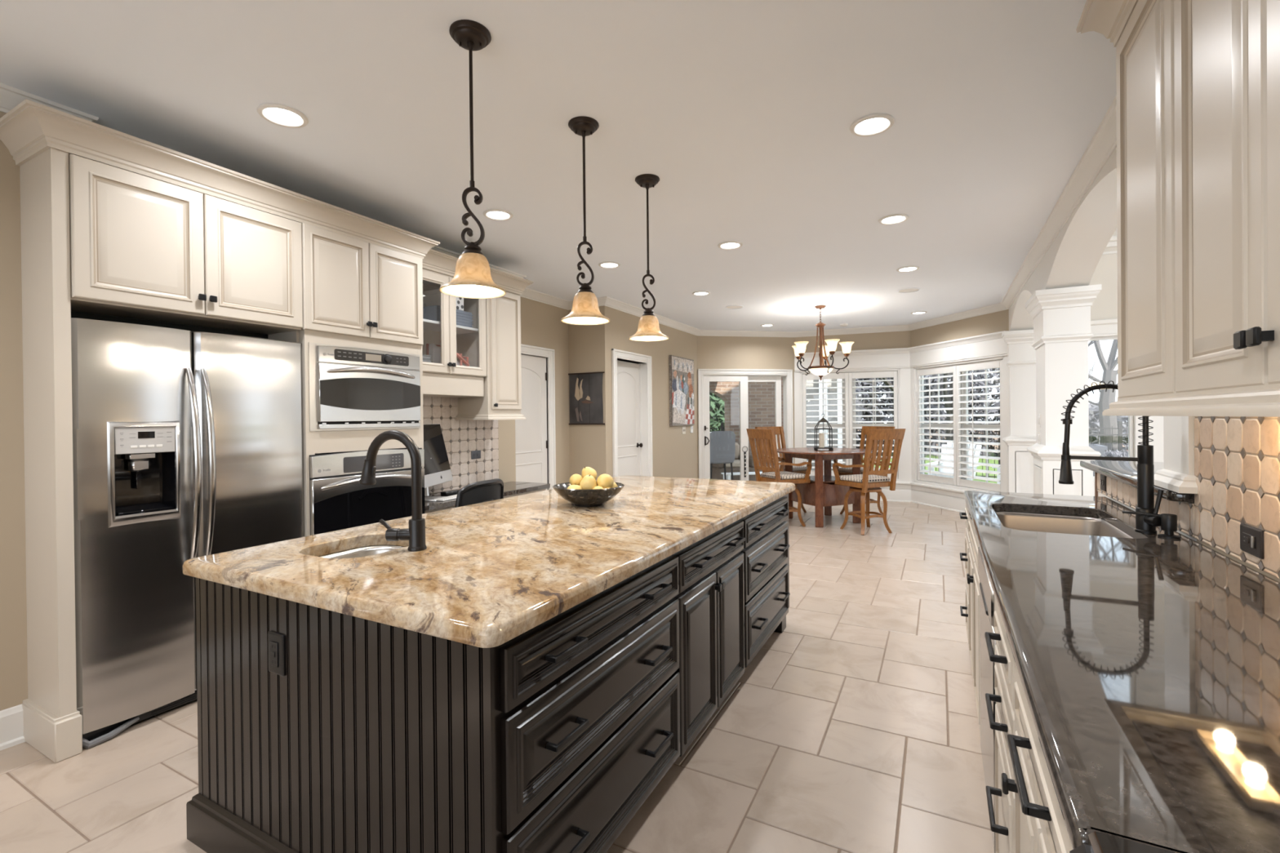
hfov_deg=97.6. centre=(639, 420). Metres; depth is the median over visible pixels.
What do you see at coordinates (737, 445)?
cushion
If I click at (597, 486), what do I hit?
pear
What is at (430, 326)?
shelf
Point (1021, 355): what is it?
column
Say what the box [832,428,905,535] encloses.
swivel armchair
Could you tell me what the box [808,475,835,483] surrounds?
shelf
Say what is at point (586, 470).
pear
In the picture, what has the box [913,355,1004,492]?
window
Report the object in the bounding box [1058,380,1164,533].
kitchen faucet
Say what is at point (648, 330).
pendant light
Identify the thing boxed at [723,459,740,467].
seat cushion
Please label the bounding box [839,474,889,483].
cushion
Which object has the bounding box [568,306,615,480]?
wall
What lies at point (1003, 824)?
base cabinet
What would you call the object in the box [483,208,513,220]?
recessed light
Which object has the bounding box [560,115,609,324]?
pendant light
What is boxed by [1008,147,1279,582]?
wall
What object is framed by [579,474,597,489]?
pear
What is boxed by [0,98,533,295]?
crown molding
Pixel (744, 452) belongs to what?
strap
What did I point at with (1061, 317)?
column
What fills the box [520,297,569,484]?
wall
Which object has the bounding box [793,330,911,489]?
wall
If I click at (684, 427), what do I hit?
switch plate
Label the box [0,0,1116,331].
ceiling
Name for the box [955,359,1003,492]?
plantation shutter
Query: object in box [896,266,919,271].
recessed light
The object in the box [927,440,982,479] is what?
garden chair
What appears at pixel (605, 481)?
pear
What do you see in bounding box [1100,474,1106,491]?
power outlet
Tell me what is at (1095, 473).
trim
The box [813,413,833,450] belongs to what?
candle lantern
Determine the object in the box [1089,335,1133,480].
window
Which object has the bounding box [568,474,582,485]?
pear
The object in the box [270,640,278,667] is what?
receptacle
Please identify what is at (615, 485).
pear
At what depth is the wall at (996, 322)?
7.68 m
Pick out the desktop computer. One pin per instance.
(437, 467)
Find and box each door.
[515,343,555,490]
[611,348,653,477]
[697,368,793,480]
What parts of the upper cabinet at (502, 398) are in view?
light rail, door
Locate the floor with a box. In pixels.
[0,501,994,852]
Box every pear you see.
[567,484,582,489]
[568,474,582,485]
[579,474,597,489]
[582,466,596,479]
[591,485,604,489]
[596,474,613,488]
[611,482,617,488]
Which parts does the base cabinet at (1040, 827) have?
knob, door, handle, door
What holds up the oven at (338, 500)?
in the tall cabinet at (356, 293)
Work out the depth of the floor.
2.27 m
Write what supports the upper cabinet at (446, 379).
attached to the wall at (460, 437)
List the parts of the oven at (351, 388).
control panel, oven door, trim, handle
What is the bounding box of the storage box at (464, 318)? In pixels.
[422,305,473,327]
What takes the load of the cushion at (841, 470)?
on the swivel armchair at (842, 471)
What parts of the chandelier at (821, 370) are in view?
lamp shade, lamp shade, arm, arm, lamp shade, crown plate, lamp shade, arm, lamp shade, arm, lamp shade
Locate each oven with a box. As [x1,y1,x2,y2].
[308,342,420,431]
[309,448,425,535]
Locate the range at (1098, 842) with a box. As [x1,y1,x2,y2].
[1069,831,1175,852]
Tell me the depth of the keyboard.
4.22 m
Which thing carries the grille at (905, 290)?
attached to the ceiling speaker at (911, 289)
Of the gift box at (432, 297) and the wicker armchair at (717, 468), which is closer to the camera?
the gift box at (432, 297)
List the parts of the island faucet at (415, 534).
spout, lever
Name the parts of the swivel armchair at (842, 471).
leg, arm, seat, post, crest rail, leg, post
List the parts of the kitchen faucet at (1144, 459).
support arm, lever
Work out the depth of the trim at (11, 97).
2.38 m
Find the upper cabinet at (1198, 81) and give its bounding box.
[1075,0,1279,417]
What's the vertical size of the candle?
0.195 m
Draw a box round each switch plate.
[682,426,685,434]
[689,425,693,432]
[1037,413,1040,426]
[1037,431,1040,444]
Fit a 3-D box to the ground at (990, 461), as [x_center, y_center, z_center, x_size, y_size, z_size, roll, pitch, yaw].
[14.117,1.365,26.487,120.000,0.240,120.000,0,0,28]
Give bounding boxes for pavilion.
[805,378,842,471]
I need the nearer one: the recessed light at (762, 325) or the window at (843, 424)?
the recessed light at (762, 325)
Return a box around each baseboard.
[0,704,25,751]
[869,488,965,512]
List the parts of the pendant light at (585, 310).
stem, lamp shade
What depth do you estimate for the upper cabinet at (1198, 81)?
1.16 m
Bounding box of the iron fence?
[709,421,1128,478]
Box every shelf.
[422,318,478,334]
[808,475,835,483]
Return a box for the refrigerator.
[71,317,304,749]
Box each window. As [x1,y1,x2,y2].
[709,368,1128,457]
[800,368,901,481]
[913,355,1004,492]
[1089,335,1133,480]
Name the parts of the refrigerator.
freezer door, control panel, handle, handle, fridge door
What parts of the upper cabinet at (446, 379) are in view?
door, door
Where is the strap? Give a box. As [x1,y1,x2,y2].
[742,446,747,477]
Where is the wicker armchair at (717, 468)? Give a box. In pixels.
[711,441,755,480]
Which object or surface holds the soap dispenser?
on the countertop at (1148, 665)
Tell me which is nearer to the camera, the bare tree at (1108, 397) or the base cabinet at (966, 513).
the base cabinet at (966, 513)
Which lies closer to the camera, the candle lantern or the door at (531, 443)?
the door at (531, 443)
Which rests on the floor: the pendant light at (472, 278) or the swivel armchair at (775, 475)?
the swivel armchair at (775, 475)
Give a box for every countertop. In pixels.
[182,475,795,648]
[424,481,550,513]
[963,490,1279,852]
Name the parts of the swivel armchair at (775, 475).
post, crest rail, rail, arm, post, seat, arm, leg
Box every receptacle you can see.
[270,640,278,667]
[1242,532,1255,548]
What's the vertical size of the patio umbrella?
2.400 m
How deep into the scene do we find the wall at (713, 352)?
9.24 m
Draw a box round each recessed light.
[257,102,308,128]
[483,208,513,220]
[598,261,620,268]
[692,291,710,295]
[717,240,742,249]
[760,324,773,326]
[849,113,894,136]
[878,213,909,224]
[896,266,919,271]
[911,311,926,314]
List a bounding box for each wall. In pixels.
[0,111,27,711]
[422,396,515,493]
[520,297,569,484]
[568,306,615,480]
[614,309,697,478]
[697,335,795,478]
[709,376,783,476]
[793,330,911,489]
[910,309,1009,498]
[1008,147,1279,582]
[1088,229,1134,481]
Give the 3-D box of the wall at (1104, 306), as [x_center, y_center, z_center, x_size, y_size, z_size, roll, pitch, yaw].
[7.089,-1.388,5.807,4.930,5.300,0.140,0,0,28]
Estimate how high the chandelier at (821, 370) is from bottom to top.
0.955 m
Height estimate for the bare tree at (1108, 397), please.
8.093 m
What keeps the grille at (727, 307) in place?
attached to the ceiling speaker at (731, 307)
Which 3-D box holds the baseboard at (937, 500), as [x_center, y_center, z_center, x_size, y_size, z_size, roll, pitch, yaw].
[3.929,1.180,8.481,0.850,0.196,3.104,-1,0,-41]
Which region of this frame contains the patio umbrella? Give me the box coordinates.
[1088,379,1110,390]
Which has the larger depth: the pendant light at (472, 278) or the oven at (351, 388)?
the oven at (351, 388)
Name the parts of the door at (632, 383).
panel, knob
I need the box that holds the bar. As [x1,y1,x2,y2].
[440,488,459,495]
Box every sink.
[319,544,404,558]
[995,511,1133,538]
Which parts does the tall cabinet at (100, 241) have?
panel, door, knob, knob, door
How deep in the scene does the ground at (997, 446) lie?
27.10 m
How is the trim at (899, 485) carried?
attached to the wall at (996, 322)
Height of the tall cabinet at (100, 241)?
2.500 m
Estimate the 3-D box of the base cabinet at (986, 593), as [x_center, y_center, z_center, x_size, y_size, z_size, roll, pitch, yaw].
[1.416,0.900,1.716,0.625,0.855,0.608,0,0,28]
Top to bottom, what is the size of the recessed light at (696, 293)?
0.011 m
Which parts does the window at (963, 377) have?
sash, sash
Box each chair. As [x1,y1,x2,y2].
[454,478,503,507]
[709,431,735,479]
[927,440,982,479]
[991,466,1000,484]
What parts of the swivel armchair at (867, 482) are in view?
leg, arm, seat, leg, swivel plate, post, leg, rail, arm, leg, crest rail, post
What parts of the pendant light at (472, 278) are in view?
stem, lamp shade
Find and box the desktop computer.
[423,423,453,501]
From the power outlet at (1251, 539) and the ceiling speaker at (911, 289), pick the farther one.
the ceiling speaker at (911, 289)
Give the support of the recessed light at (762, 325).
in the ceiling
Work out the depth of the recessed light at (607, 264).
5.10 m
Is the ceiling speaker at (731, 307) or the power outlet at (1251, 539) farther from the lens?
the ceiling speaker at (731, 307)
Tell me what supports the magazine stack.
in the upper cabinet at (446, 379)
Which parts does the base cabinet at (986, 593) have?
pocket handle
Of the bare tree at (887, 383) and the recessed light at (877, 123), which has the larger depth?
the bare tree at (887, 383)
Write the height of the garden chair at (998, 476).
0.984 m
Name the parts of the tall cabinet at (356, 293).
door, knob, knob, door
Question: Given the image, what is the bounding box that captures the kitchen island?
[186,493,790,852]
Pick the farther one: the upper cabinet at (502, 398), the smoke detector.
the smoke detector
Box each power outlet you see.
[267,631,285,676]
[471,450,480,458]
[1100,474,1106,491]
[1240,523,1264,559]
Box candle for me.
[818,432,824,447]
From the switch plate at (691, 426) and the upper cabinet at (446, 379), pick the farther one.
the switch plate at (691, 426)
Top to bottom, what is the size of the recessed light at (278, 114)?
0.011 m
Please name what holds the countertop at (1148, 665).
on the base cabinet at (1040, 827)
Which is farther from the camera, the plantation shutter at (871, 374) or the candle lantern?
the plantation shutter at (871, 374)
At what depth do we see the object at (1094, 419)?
20.42 m
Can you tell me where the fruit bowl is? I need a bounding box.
[552,480,624,506]
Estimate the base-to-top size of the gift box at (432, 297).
0.148 m
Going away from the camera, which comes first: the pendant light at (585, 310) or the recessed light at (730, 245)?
the pendant light at (585, 310)
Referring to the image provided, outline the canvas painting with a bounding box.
[668,355,694,426]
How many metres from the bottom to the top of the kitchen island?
0.867 m
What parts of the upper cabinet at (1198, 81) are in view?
cabinet crown, door, light rail, door, knob, knob, door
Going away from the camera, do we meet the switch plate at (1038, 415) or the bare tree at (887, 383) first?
the switch plate at (1038, 415)
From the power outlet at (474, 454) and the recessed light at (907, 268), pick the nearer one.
the power outlet at (474, 454)
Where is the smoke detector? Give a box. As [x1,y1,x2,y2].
[840,323,848,326]
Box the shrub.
[1103,448,1128,461]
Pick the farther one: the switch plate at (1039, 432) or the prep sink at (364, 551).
the switch plate at (1039, 432)
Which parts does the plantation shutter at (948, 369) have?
tilt rod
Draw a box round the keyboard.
[433,494,457,501]
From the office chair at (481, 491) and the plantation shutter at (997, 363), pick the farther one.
the plantation shutter at (997, 363)
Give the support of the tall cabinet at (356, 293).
on the floor
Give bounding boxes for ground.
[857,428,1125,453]
[862,452,998,483]
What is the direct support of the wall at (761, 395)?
on the ground
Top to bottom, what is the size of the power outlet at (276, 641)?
0.118 m
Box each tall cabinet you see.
[19,147,302,763]
[298,222,423,536]
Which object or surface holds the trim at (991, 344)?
attached to the wall at (996, 322)
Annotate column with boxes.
[1001,328,1036,493]
[1024,284,1102,496]
[1154,416,1197,493]
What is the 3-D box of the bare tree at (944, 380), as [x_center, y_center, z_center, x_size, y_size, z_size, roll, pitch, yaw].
[10.556,-2.363,17.667,7.735,7.485,4.058,-1,0,-42]
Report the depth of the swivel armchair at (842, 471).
7.70 m
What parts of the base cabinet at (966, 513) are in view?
handle, handle, handle, drawer, drawer, drawer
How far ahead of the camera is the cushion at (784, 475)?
6.88 m
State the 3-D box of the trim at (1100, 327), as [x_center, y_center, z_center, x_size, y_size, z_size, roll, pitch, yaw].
[7.052,-0.447,5.726,4.930,3.420,0.055,0,0,28]
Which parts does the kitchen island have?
beadboard panel, handle, handle, handle, drawer, drawer, drawer, handle, handle, handle, door, handle, drawer, knob, knob, door, handle, handle, handle, handle, drawer, drawer, drawer, handle, handle, handle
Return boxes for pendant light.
[439,19,506,298]
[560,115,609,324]
[629,173,668,341]
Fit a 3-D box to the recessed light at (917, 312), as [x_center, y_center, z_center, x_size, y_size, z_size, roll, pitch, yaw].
[3.812,-1.472,7.665,0.200,0.011,0.200,0,0,28]
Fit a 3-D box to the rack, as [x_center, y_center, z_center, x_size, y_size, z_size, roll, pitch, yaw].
[-1.571,-0.502,4.497,0.223,0.256,0.370,0,0,28]
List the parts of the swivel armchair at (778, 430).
post, crest rail, arm, post, seat, leg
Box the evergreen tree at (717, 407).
[709,391,724,431]
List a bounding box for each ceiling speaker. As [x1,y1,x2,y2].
[724,305,743,309]
[897,287,919,293]
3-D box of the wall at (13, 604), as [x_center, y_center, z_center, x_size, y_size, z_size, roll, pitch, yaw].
[-3.442,0.007,1.088,0.140,2.760,3.085,0,0,28]
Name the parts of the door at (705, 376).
pull, sliding panel, fixed panel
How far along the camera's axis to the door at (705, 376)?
9.23 m
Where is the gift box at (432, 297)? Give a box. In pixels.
[422,288,463,311]
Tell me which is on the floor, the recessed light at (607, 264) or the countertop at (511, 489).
the countertop at (511, 489)
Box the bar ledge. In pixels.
[1080,460,1194,503]
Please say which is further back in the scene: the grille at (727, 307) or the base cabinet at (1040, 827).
the grille at (727, 307)
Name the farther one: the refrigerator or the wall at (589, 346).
the wall at (589, 346)
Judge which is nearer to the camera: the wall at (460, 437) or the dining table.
the wall at (460, 437)
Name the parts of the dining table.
leg, panel, leg, leg, panel, leg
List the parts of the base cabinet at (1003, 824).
handle, handle, handle, drawer, drawer, drawer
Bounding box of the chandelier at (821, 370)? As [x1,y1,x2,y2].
[791,305,853,381]
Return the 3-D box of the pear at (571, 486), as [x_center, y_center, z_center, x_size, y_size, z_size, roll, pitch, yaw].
[-0.330,0.365,2.820,0.086,0.085,0.087,-1,0,-34]
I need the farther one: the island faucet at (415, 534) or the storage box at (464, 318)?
the storage box at (464, 318)
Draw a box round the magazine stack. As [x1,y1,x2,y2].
[422,354,431,362]
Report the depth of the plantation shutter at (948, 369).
8.29 m
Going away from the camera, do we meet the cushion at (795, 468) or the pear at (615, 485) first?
the pear at (615, 485)
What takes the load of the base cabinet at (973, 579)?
on the floor
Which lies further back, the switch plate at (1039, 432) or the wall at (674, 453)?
the wall at (674, 453)
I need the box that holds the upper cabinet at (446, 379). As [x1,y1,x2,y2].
[422,268,486,397]
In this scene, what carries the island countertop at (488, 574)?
on the kitchen island
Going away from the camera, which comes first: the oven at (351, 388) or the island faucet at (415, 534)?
the island faucet at (415, 534)
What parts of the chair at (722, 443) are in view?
leg, seat, backrest, leg, leg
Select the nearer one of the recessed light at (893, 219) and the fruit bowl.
the fruit bowl
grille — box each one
[726,306,742,308]
[898,288,919,292]
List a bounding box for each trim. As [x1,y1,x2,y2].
[0,82,98,122]
[431,94,1116,337]
[794,330,1008,372]
[880,481,965,497]
[1090,235,1163,496]
[1094,471,1097,496]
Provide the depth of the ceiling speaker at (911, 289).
6.26 m
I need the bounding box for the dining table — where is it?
[776,447,872,527]
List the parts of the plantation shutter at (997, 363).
tilt rod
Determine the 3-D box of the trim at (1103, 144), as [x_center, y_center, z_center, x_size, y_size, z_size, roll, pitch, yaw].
[1.395,-1.403,6.024,4.755,0.085,7.470,0,0,28]
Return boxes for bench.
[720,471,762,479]
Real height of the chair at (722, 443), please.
1.201 m
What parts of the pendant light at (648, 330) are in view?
stem, lamp shade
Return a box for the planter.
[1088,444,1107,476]
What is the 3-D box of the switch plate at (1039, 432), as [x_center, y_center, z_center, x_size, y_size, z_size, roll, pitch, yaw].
[3.511,0.150,4.930,0.010,0.116,0.120,0,0,28]
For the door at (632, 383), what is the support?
in the wall at (674, 453)
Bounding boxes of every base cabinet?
[959,503,969,645]
[966,514,980,733]
[977,546,996,852]
[984,595,1017,852]
[1001,659,1072,852]
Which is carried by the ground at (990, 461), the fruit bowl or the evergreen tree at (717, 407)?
the evergreen tree at (717, 407)
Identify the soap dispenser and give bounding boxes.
[1122,511,1180,538]
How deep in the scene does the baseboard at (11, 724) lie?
2.37 m
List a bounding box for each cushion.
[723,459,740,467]
[734,442,739,459]
[760,471,805,479]
[770,465,807,471]
[837,466,879,474]
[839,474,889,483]
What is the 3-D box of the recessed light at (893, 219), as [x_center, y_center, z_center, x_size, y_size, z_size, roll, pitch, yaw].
[1.808,-1.433,3.997,0.200,0.011,0.200,0,0,28]
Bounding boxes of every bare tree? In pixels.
[864,377,883,455]
[878,377,893,423]
[942,373,953,450]
[1088,339,1118,461]
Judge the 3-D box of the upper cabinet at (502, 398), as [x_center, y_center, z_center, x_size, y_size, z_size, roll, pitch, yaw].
[-1.304,-0.567,4.903,0.396,1.123,0.478,0,0,28]
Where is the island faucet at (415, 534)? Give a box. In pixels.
[359,430,426,551]
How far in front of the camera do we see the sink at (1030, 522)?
2.69 m
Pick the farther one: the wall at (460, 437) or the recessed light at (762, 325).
the recessed light at (762, 325)
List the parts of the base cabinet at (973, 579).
knob, door, door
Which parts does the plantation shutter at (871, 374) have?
tilt rod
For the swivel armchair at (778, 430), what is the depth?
8.22 m
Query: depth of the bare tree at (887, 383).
17.37 m
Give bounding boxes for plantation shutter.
[848,370,897,478]
[915,364,956,485]
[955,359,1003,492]
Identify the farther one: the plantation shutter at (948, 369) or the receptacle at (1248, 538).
the plantation shutter at (948, 369)
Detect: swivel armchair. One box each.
[746,428,812,526]
[755,426,812,512]
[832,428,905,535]
[833,426,894,514]
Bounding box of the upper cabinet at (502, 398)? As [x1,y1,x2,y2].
[454,290,526,420]
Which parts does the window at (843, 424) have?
sash, sash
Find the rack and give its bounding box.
[426,340,469,366]
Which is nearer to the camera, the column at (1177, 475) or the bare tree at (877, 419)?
the column at (1177, 475)
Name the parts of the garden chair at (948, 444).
arm, seat, arm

